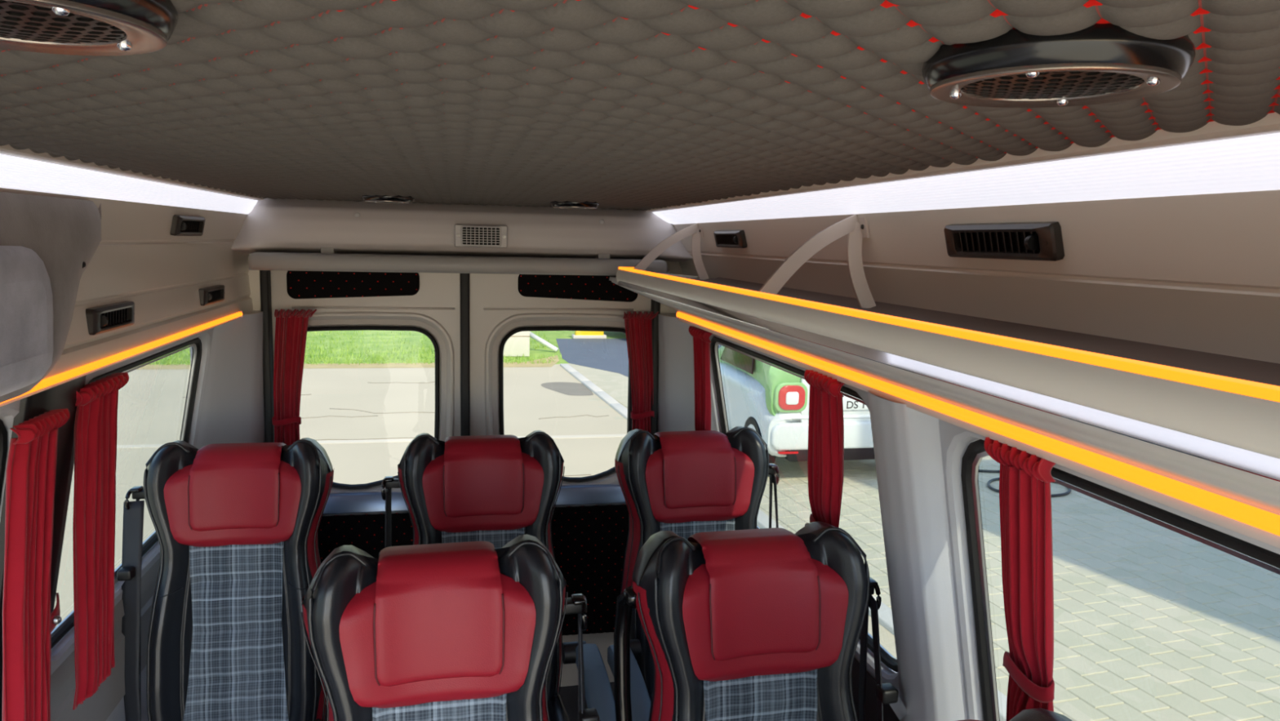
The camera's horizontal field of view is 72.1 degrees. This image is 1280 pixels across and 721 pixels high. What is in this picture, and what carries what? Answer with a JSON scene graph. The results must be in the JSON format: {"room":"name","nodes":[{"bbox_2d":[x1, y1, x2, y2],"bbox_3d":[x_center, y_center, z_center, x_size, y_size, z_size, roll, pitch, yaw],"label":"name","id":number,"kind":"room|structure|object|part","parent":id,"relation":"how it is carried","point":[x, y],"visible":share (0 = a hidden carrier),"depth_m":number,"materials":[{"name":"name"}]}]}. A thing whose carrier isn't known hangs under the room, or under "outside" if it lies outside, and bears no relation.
{"room":"vehicle interior","nodes":[
{"label":"vehicle interior","id":0,"kind":"room"},
{"bbox_2d":[0,375,86,720],"bbox_3d":[-1.143,0.499,1.658,0.169,0.952,0.250,0,8,-12],"label":"wall pillar","id":1,"kind":"structure","parent":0,"point":[63,396],"depth_m":1.65,"materials":[{"name":"black"}]},
{"bbox_2d":[1,408,70,720],"bbox_3d":[-1.042,0.492,1.547,0.080,0.801,0.265,0,8,-12],"label":"curtain","id":2,"kind":"object","parent":1,"relation":"hanging from","point":[28,623],"visible":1,"depth_m":1.46,"materials":[{"name":"red fabric"}]},
{"bbox_2d":[0,328,213,675],"bbox_3d":[-1.057,0.546,1.187,0.155,0.950,3.280,0,8,-12],"label":"wall","id":3,"kind":"structure","parent":0,"point":[64,646],"depth_m":2.19,"materials":[{"name":"grey plastic"}]},
{"bbox_2d":[0,418,7,502],"bbox_3d":[-0.992,0.471,0.819,0.120,0.582,1.482,0,8,-12],"label":"window","id":4,"kind":"structure","parent":3,"relation":"in","point":[3,433],"depth_m":1.50,"materials":[{"name":"glass"}]},
{"bbox_2d":[72,372,128,710],"bbox_3d":[-1.104,0.357,1.808,0.067,0.638,0.246,0,8,-12],"label":"curtain","id":5,"kind":"object","parent":3,"relation":"hanging from","point":[95,423],"visible":1,"depth_m":1.75,"materials":[{"name":"red fabric"}]},
{"bbox_2d":[50,557,159,720],"bbox_3d":[-1.081,0.874,1.094,0.027,0.265,3.520,0,8,-12],"label":"side wall panel","id":6,"kind":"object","parent":3,"relation":"attached to","point":[98,707],"depth_m":2.12,"materials":[{"name":"grey plastic"}]},
{"bbox_2d":[50,337,202,648],"bbox_3d":[-1.282,0.275,2.216,0.120,0.582,0.962,0,8,-12],"label":"window","id":7,"kind":"structure","parent":3,"relation":"in","point":[156,404],"depth_m":2.27,"materials":[{"name":"clear glass"}]},
{"bbox_2d":[0,187,253,407],"bbox_3d":[-0.975,-0.085,1.198,0.097,0.358,3.640,0,8,-12],"label":"wall","id":8,"kind":"structure","parent":0,"point":[136,259],"depth_m":2.00,"materials":[{"name":"grey plastic"}]},
{"bbox_2d":[0,191,101,402],"bbox_3d":[-0.856,-0.042,0.939,0.054,0.309,1.576,0,8,-12],"label":"panel","id":9,"kind":"object","parent":8,"relation":"attached to","point":[47,244],"visible":1,"depth_m":1.37,"materials":[{"name":"plastic"}]},
{"bbox_2d":[85,301,134,334],"bbox_3d":[-1.065,-0.087,1.777,0.033,0.051,0.215,0,8,-12],"label":"air vent","id":10,"kind":"object","parent":8,"relation":"in","point":[107,317],"visible":1,"depth_m":1.76,"materials":[{"name":"black plastic"}]},
{"bbox_2d":[0,311,243,404],"bbox_3d":[-0.925,0.086,1.136,0.012,0.019,3.453,0,8,-12],"label":"led strip","id":11,"kind":"object","parent":8,"relation":"attached to","point":[44,383],"visible":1,"depth_m":1.79,"materials":[{"name":"orange"}]},
{"bbox_2d":[0,154,257,213],"bbox_3d":[-0.929,-0.269,1.173,0.067,0.062,3.622,0,8,-12],"label":"ceiling light","id":12,"kind":"object","parent":8,"relation":"attached to","point":[15,172],"visible":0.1,"depth_m":1.64,"materials":[{"name":"white plastic"}]},
{"bbox_2d":[169,214,205,235],"bbox_3d":[-1.149,-0.343,2.239,0.036,0.053,0.235,0,8,-12],"label":"air vent","id":13,"kind":"object","parent":8,"relation":"in","point":[181,225],"visible":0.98,"depth_m":2.21,"materials":[{"name":"black plastic"}]},
{"bbox_2d":[198,284,225,306],"bbox_3d":[-1.216,-0.187,2.505,0.032,0.047,0.215,0,8,-12],"label":"air vent","id":14,"kind":"object","parent":8,"relation":"in","point":[213,294],"visible":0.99,"depth_m":2.47,"materials":[{"name":"black plastic"}]},
{"bbox_2d":[106,664,148,720],"bbox_3d":[-1.157,1.263,1.355,0.002,0.520,3.650,0,8,-12],"label":"wall","id":15,"kind":"structure","parent":0,"point":[118,713],"depth_m":2.44,"materials":[{"name":"grey plastic"}]},
{"bbox_2d":[195,311,265,448],"bbox_3d":[-1.311,0.354,2.873,0.120,1.005,0.406,4,8,21],"label":"wall","id":16,"kind":"structure","parent":0,"point":[233,411],"depth_m":2.83,"materials":[{"name":"grey plastic"}]},
{"bbox_2d":[243,310,262,315],"bbox_3d":[-1.313,-0.144,2.835,0.137,0.009,0.344,0,8,-12],"label":"trim","id":17,"kind":"structure","parent":16,"relation":"attached to","point":[252,312],"depth_m":2.92,"materials":[{"name":"grey plastic"}]},
{"bbox_2d":[259,270,274,442],"bbox_3d":[-1.280,0.313,3.055,0.026,1.340,0.056,0,8,-12],"label":"trim","id":18,"kind":"structure","parent":16,"relation":"attached to","point":[264,275],"depth_m":2.99,"materials":[{"name":"black rubber"}]},
{"bbox_2d":[248,253,261,310],"bbox_3d":[-1.325,-0.269,2.984,0.115,0.230,0.016,0,8,-12],"label":"wall","id":19,"kind":"structure","parent":0,"point":[254,275],"depth_m":2.98,"materials":[{"name":"beige plastic"}]},
{"bbox_2d":[231,198,692,262],"bbox_3d":[-0.579,-0.441,2.991,1.550,0.184,0.288,0,8,-12],"label":"overhead panel","id":20,"kind":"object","parent":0,"point":[272,225],"depth_m":2.89,"materials":[{"name":"grey plastic"}]},
{"bbox_2d":[354,212,359,217],"bbox_3d":[-0.908,-0.467,2.827,0.018,0.018,0.006,0,8,-12],"label":"screw","id":21,"kind":"object","parent":20,"relation":"attached to","point":[357,214],"visible":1,"depth_m":2.82,"materials":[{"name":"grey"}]},
{"bbox_2d":[248,247,667,275],"bbox_3d":[-0.572,-0.327,2.917,1.339,0.072,0.142,0,8,-12],"label":"header bar","id":22,"kind":"object","parent":20,"relation":"attached to","point":[328,260],"visible":0.93,"depth_m":2.84,"materials":[{"name":"grey plastic"}]},
{"bbox_2d":[248,266,671,275],"bbox_3d":[-0.586,-0.310,3.026,1.380,0.015,0.190,0,8,-12],"label":"trim","id":23,"kind":"structure","parent":20,"relation":"attached to","point":[669,273],"depth_m":2.92,"materials":[{"name":"grey plastic"}]},
{"bbox_2d":[454,223,507,248],"bbox_3d":[-0.522,-0.408,2.893,0.172,0.074,0.027,0,8,-12],"label":"air vent","id":24,"kind":"object","parent":20,"relation":"in","point":[465,235],"visible":1,"depth_m":2.89,"materials":[{"name":"grey plastic"}]},
{"bbox_2d":[644,111,1279,212],"bbox_3d":[0.388,-0.290,1.375,0.042,0.022,3.490,0,8,-12],"label":"trim","id":25,"kind":"structure","parent":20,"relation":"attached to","point":[1214,131],"depth_m":0.95,"materials":[{"name":"white plastic"}]},
{"bbox_2d":[324,681,614,720],"bbox_3d":[-0.282,1.543,1.596,1.800,0.060,3.690,0,8,-12],"label":"floor","id":26,"kind":"structure","parent":0,"point":[568,694],"depth_m":3.32,"materials":[{"name":"plastic"}]},
{"bbox_2d":[114,437,333,720],"bbox_3d":[-1.039,0.829,2.102,0.538,1.186,0.729,0,8,-12],"label":"seat","id":27,"kind":"object","parent":26,"relation":"on","point":[236,525],"visible":0.98,"depth_m":2.24,"materials":[{"name":"leather"}]},
{"bbox_3d":[-1.311,0.563,2.199,0.048,0.055,0.003,0,8,-12],"label":"latch plate","id":28,"kind":"part","parent":27,"relation":"part of","materials":[{"name":"silver metal"}]},
{"bbox_3d":[-1.030,0.716,2.246,0.264,0.530,0.114,0,8,-12],"label":"panel","id":29,"kind":"part","parent":27,"relation":"part of","materials":[{"name":"fabric"}]},
{"bbox_2d":[301,533,600,720],"bbox_3d":[-0.265,0.944,1.383,0.538,1.186,0.729,-1,8,-14],"label":"seat","id":30,"kind":"object","parent":26,"relation":"on","point":[469,630],"visible":1,"depth_m":1.51,"materials":[{"name":"leather"}]},
{"bbox_3d":[-0.339,0.832,1.509,0.264,0.530,0.114,-1,8,-14],"label":"panel","id":31,"kind":"part","parent":30,"relation":"part of","materials":[{"name":"fabric"}]},
{"bbox_2d":[378,430,615,720],"bbox_3d":[-0.400,0.822,2.261,0.600,1.186,0.734,0,8,-13],"label":"seat","id":32,"kind":"object","parent":26,"relation":"on","point":[496,490],"visible":0.5,"depth_m":2.40,"materials":[{"name":"leather"}]},
{"bbox_3d":[-0.435,0.596,2.445,0.454,0.782,0.286,0,8,-13],"label":"backrest","id":33,"kind":"part","parent":32,"relation":"part of","materials":[{"name":"leather"}]},
{"bbox_3d":[-0.424,0.709,2.402,0.264,0.530,0.114,0,8,-13],"label":"panel","id":34,"kind":"part","parent":32,"relation":"part of","materials":[{"name":"fabric"}]},
{"bbox_3d":[-0.100,0.854,2.161,0.060,0.149,0.400,0,8,-13],"label":"armrest","id":35,"kind":"part","parent":32,"relation":"part of","materials":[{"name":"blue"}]},
{"bbox_2d":[607,426,778,720],"bbox_3d":[0.212,0.819,2.388,0.600,1.186,0.734,-1,8,-13],"label":"seat","id":36,"kind":"object","parent":26,"relation":"on","point":[685,483],"visible":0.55,"depth_m":2.52,"materials":[{"name":"leather"}]},
{"bbox_3d":[-0.013,0.855,2.166,0.060,0.149,0.400,-1,8,-13],"label":"armrest","id":37,"kind":"part","parent":36,"relation":"part of","materials":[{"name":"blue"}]},
{"bbox_3d":[0.170,0.707,2.525,0.264,0.530,0.114,-1,8,-13],"label":"panel","id":38,"kind":"part","parent":36,"relation":"part of","materials":[{"name":"fabric"}]},
{"bbox_2d":[613,520,907,720],"bbox_3d":[0.292,0.942,1.498,0.562,1.186,0.729,-1,8,-14],"label":"seat","id":39,"kind":"object","parent":26,"relation":"on","point":[761,624],"visible":1,"depth_m":1.63,"materials":[{"name":"leather"}]},
{"bbox_3d":[-0.027,0.650,1.682,0.038,0.462,0.084,-3,9,-32],"label":"armrest","id":40,"kind":"part","parent":39,"relation":"part of","materials":[{"name":"black plastic"}]},
{"bbox_3d":[0.230,0.830,1.626,0.264,0.530,0.114,-1,8,-14],"label":"panel","id":41,"kind":"part","parent":39,"relation":"part of","materials":[{"name":"fabric"}]},
{"bbox_3d":[0.501,0.672,1.706,0.048,0.055,0.003,-1,8,-14],"label":"latch plate","id":42,"kind":"part","parent":39,"relation":"part of","materials":[{"name":"grey metal"}]},
{"bbox_2d":[956,707,1072,720],"bbox_3d":[0.434,1.040,0.799,0.538,1.186,0.729,-1,8,-14],"label":"seat","id":43,"kind":"object","parent":26,"relation":"on","point":[1035,713],"visible":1,"depth_m":1.05,"materials":[{"name":"leather"}]},
{"bbox_3d":[0.348,0.815,0.968,0.454,0.782,0.286,-1,8,-14],"label":"backrest","id":44,"kind":"part","parent":43,"relation":"part of","materials":[{"name":"leather"}]},
{"bbox_2d":[0,0,1279,209],"bbox_3d":[-0.254,-0.294,1.301,1.255,0.009,3.427,0,8,-12],"label":"ceiling","id":45,"kind":"structure","parent":0,"point":[620,104],"depth_m":0.68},
{"bbox_2d":[0,0,177,55],"bbox_3d":[-0.294,-0.166,0.408,0.143,0.024,0.143,0,8,-12],"label":"ceiling speaker","id":46,"kind":"object","parent":45,"relation":"attached to","point":[63,27],"visible":1,"depth_m":0.42,"materials":[{"name":"black plastic"}]},
{"bbox_2d":[0,0,125,44],"bbox_3d":[-0.295,-0.157,0.410,0.098,0.004,0.096,0,8,-12],"label":"grille","id":47,"kind":"object","parent":46,"relation":"attached to","point":[67,15],"depth_m":0.41,"materials":[{"name":"black metal"}]},
{"bbox_2d":[0,144,264,199],"bbox_3d":[-0.872,-0.284,1.114,0.045,0.022,3.490,0,8,-12],"label":"trim","id":48,"kind":"structure","parent":45,"relation":"attached to","point":[6,149],"depth_m":1.55,"materials":[{"name":"white plastic"}]},
{"bbox_2d":[362,195,414,203],"bbox_3d":[-0.711,-0.458,2.489,0.143,0.024,0.143,0,8,-12],"label":"ceiling speaker","id":49,"kind":"object","parent":45,"relation":"attached to","point":[375,198],"visible":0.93,"depth_m":2.44,"materials":[{"name":"black"}]},
{"bbox_2d":[550,200,599,208],"bbox_3d":[-0.192,-0.461,2.596,0.143,0.024,0.143,0,8,-12],"label":"ceiling speaker","id":50,"kind":"object","parent":45,"relation":"attached to","point":[555,204],"visible":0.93,"depth_m":2.54,"materials":[{"name":"black"}]},
{"bbox_2d":[653,132,1279,224],"bbox_3d":[0.449,-0.272,1.417,0.115,0.056,3.542,0,8,-12],"label":"ceiling light","id":51,"kind":"object","parent":45,"relation":"attached to","point":[1248,163],"visible":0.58,"depth_m":1.05,"materials":[{"name":"white plastic"}]},
{"bbox_2d":[921,22,1195,107],"bbox_3d":[0.238,-0.168,0.510,0.143,0.024,0.143,0,8,-12],"label":"ceiling speaker","id":52,"kind":"object","parent":45,"relation":"attached to","point":[1096,64],"visible":0.97,"depth_m":0.47,"materials":[{"name":"black plastic"}]},
{"bbox_2d":[961,71,1143,99],"bbox_3d":[0.238,-0.159,0.511,0.098,0.004,0.096,0,8,-12],"label":"grille","id":53,"kind":"object","parent":52,"relation":"attached to","point":[1016,85],"depth_m":0.50,"materials":[{"name":"black metal"}]},
{"bbox_2d":[660,261,683,313],"bbox_3d":[0.110,-0.276,3.281,0.115,0.230,0.016,0,8,-12],"label":"wall","id":54,"kind":"structure","parent":0,"point":[673,267],"depth_m":3.27,"materials":[{"name":"beige plastic"}]},
{"bbox_2d":[657,314,715,431],"bbox_3d":[0.146,0.348,3.174,0.120,1.005,0.406,-6,11,-44],"label":"wall","id":55,"kind":"structure","parent":0,"point":[676,386],"depth_m":3.16,"materials":[{"name":"grey plastic"}]},
{"bbox_2d":[650,299,660,435],"bbox_3d":[0.046,0.307,3.329,0.026,1.340,0.056,0,8,-12],"label":"trim","id":56,"kind":"structure","parent":55,"relation":"attached to","point":[655,305],"depth_m":3.26,"materials":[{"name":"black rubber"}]},
{"bbox_2d":[659,313,678,318],"bbox_3d":[0.159,-0.151,3.139,0.137,0.009,0.344,0,8,-12],"label":"trim","id":57,"kind":"structure","parent":55,"relation":"attached to","point":[673,315],"depth_m":3.21,"materials":[{"name":"grey plastic"}]},
{"bbox_2d":[851,657,899,720],"bbox_3d":[0.441,0.903,2.460,0.027,0.510,1.350,0,8,-12],"label":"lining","id":58,"kind":"object","parent":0,"point":[889,714],"visible":0.03,"depth_m":2.01,"materials":[{"name":"black"}]},
{"bbox_2d":[867,391,967,720],"bbox_3d":[0.515,0.533,1.700,0.210,0.952,0.255,0,8,-12],"label":"wall pillar","id":59,"kind":"structure","parent":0,"point":[907,446],"depth_m":1.58,"materials":[{"name":"grey plastic"}]},
{"bbox_2d":[672,189,1279,363],"bbox_3d":[0.507,-0.106,1.502,0.098,0.330,3.640,0,8,-12],"label":"wall","id":60,"kind":"structure","parent":0,"point":[1201,273],"depth_m":1.11,"materials":[{"name":"grey plastic"}]},
{"bbox_2d":[713,230,746,248],"bbox_3d":[0.258,-0.349,2.520,0.036,0.051,0.255,0,8,-12],"label":"air vent","id":61,"kind":"object","parent":60,"relation":"in","point":[723,238],"visible":0.98,"depth_m":2.50,"materials":[{"name":"black plastic"}]},
{"bbox_2d":[608,214,1279,547],"bbox_3d":[0.381,-0.070,1.380,0.334,0.337,3.443,0,8,-12],"label":"luggage rack","id":62,"kind":"object","parent":60,"relation":"attached to","point":[1207,421],"depth_m":0.95,"materials":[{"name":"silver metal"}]},
{"bbox_3d":[0.084,-0.344,2.703,0.022,0.163,0.344,7,9,35],"label":"arm","id":63,"kind":"part","parent":62,"relation":"part of","materials":[{"name":"beige plastic"}]},
{"bbox_3d":[0.189,-0.339,2.800,0.050,0.170,0.070,0,8,-12],"label":"arm","id":64,"kind":"part","parent":62,"relation":"part of","materials":[{"name":"beige plastic"}]},
{"bbox_3d":[0.312,-0.189,1.604,0.020,0.163,0.310,9,11,43],"label":"arm","id":65,"kind":"part","parent":62,"relation":"part of","materials":[{"name":"beige plastic"}]},
{"bbox_2d":[804,369,844,527],"bbox_3d":[0.383,0.334,1.881,0.065,0.612,0.171,0,8,-12],"label":"curtain","id":66,"kind":"object","parent":62,"relation":"hanging from","point":[825,454],"visible":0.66,"depth_m":1.82,"materials":[{"name":"red fabric"}]},
{"bbox_3d":[0.421,-0.182,1.683,0.050,0.170,0.054,0,8,-12],"label":"arm","id":67,"kind":"part","parent":62,"relation":"part of","materials":[{"name":"beige plastic"}]},
{"bbox_3d":[0.475,0.073,1.420,0.008,0.022,3.443,0,8,-12],"label":"led strip","id":68,"kind":"part","parent":62,"relation":"part of","materials":[{"name":"plastic"}]},
{"bbox_2d":[688,277,1279,386],"bbox_3d":[0.418,-0.054,1.247,0.316,0.037,3.166,0,8,-12],"label":"shelf","id":69,"kind":"object","parent":62,"relation":"attached to","point":[1199,368],"depth_m":1.07,"materials":[{"name":"grey plastic"}]},
{"bbox_2d":[983,436,1055,720],"bbox_3d":[0.530,0.415,1.242,0.061,0.590,0.171,0,8,-12],"label":"curtain","id":70,"kind":"object","parent":62,"relation":"hanging from","point":[1025,478],"visible":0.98,"depth_m":1.20,"materials":[{"name":"red fabric"}]},
{"bbox_2d":[943,221,1064,261],"bbox_3d":[0.517,-0.173,1.268,0.037,0.053,0.262,0,8,-12],"label":"air vent","id":71,"kind":"object","parent":60,"relation":"in","point":[1031,241],"visible":1,"depth_m":1.24,"materials":[{"name":"black plastic"}]},
{"bbox_2d":[709,333,1279,720],"bbox_3d":[0.585,0.539,1.527,0.159,0.950,3.280,0,8,-12],"label":"wall","id":72,"kind":"structure","parent":0,"point":[955,440],"depth_m":1.54,"materials":[{"name":"grey plastic"}]},
{"bbox_2d":[688,325,712,431],"bbox_3d":[0.196,0.190,2.910,0.058,0.592,0.193,0,8,-12],"label":"curtain","id":73,"kind":"object","parent":72,"relation":"hanging from","point":[701,341],"visible":0.52,"depth_m":2.83,"materials":[{"name":"red fabric"}]},
{"bbox_2d":[710,336,897,671],"bbox_3d":[0.410,0.305,2.419,0.125,0.627,1.257,0,8,-12],"label":"window","id":74,"kind":"structure","parent":72,"relation":"in","point":[766,395],"depth_m":2.36,"materials":[{"name":"clear glass"}]},
{"bbox_2d":[960,439,1279,720],"bbox_3d":[0.747,0.533,0.794,0.125,0.627,1.557,0,8,-12],"label":"window","id":75,"kind":"structure","parent":72,"relation":"in","point":[1160,614],"depth_m":1.16,"materials":[{"name":"clear glass"}]},
{"bbox_3d":[-1.426,0.494,3.106,0.240,2.160,0.055,0,8,-12],"label":"wall","id":76,"kind":"structure","parent":0,"visible":0},
{"bbox_2d":[270,270,460,704],"bbox_3d":[-0.986,0.455,3.174,0.669,1.640,0.087,0,8,-12],"label":"door","id":77,"kind":"structure","parent":76,"relation":"in","point":[381,371],"depth_m":3.15,"materials":[{"name":"grey metal"}]},
{"bbox_2d":[271,308,316,444],"bbox_3d":[-1.182,0.105,3.018,0.156,0.566,0.037,0,8,-12],"label":"curtain","id":78,"kind":"object","parent":77,"relation":"hanging from","point":[291,326],"visible":0.82,"depth_m":3.00,"materials":[{"name":"red fabric"}]},
{"bbox_3d":[-0.963,0.510,3.166,0.590,0.065,0.047,0,8,-12],"label":"sill","id":79,"kind":"part","parent":77,"relation":"part of","materials":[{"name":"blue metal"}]},
{"bbox_3d":[0.161,0.487,3.434,0.240,2.160,0.055,0,8,-12],"label":"wall","id":80,"kind":"structure","parent":0,"visible":0},
{"bbox_2d":[460,273,470,435],"bbox_3d":[-0.636,0.358,3.208,0.033,1.440,0.030,0,8,-12],"label":"door frame","id":81,"kind":"structure","parent":80,"relation":"attached to","point":[464,277],"depth_m":3.14,"materials":[{"name":"black rubber"}]},
{"bbox_2d":[469,273,651,686],"bbox_3d":[-0.285,0.452,3.315,0.700,1.640,0.091,0,8,-13],"label":"door","id":82,"kind":"structure","parent":80,"relation":"in","point":[548,353],"depth_m":3.30,"materials":[{"name":"grey metal"}]},
{"bbox_3d":[-0.302,0.507,3.302,0.620,0.065,0.047,0,8,-12],"label":"sill","id":83,"kind":"part","parent":82,"relation":"part of","materials":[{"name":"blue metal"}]},
{"bbox_2d":[622,311,658,433],"bbox_3d":[-0.004,0.100,3.262,0.132,0.566,0.037,0,8,-12],"label":"curtain","id":84,"kind":"object","parent":82,"relation":"hanging from","point":[637,326],"visible":0.82,"depth_m":3.25,"materials":[{"name":"red fabric"}]}
]}

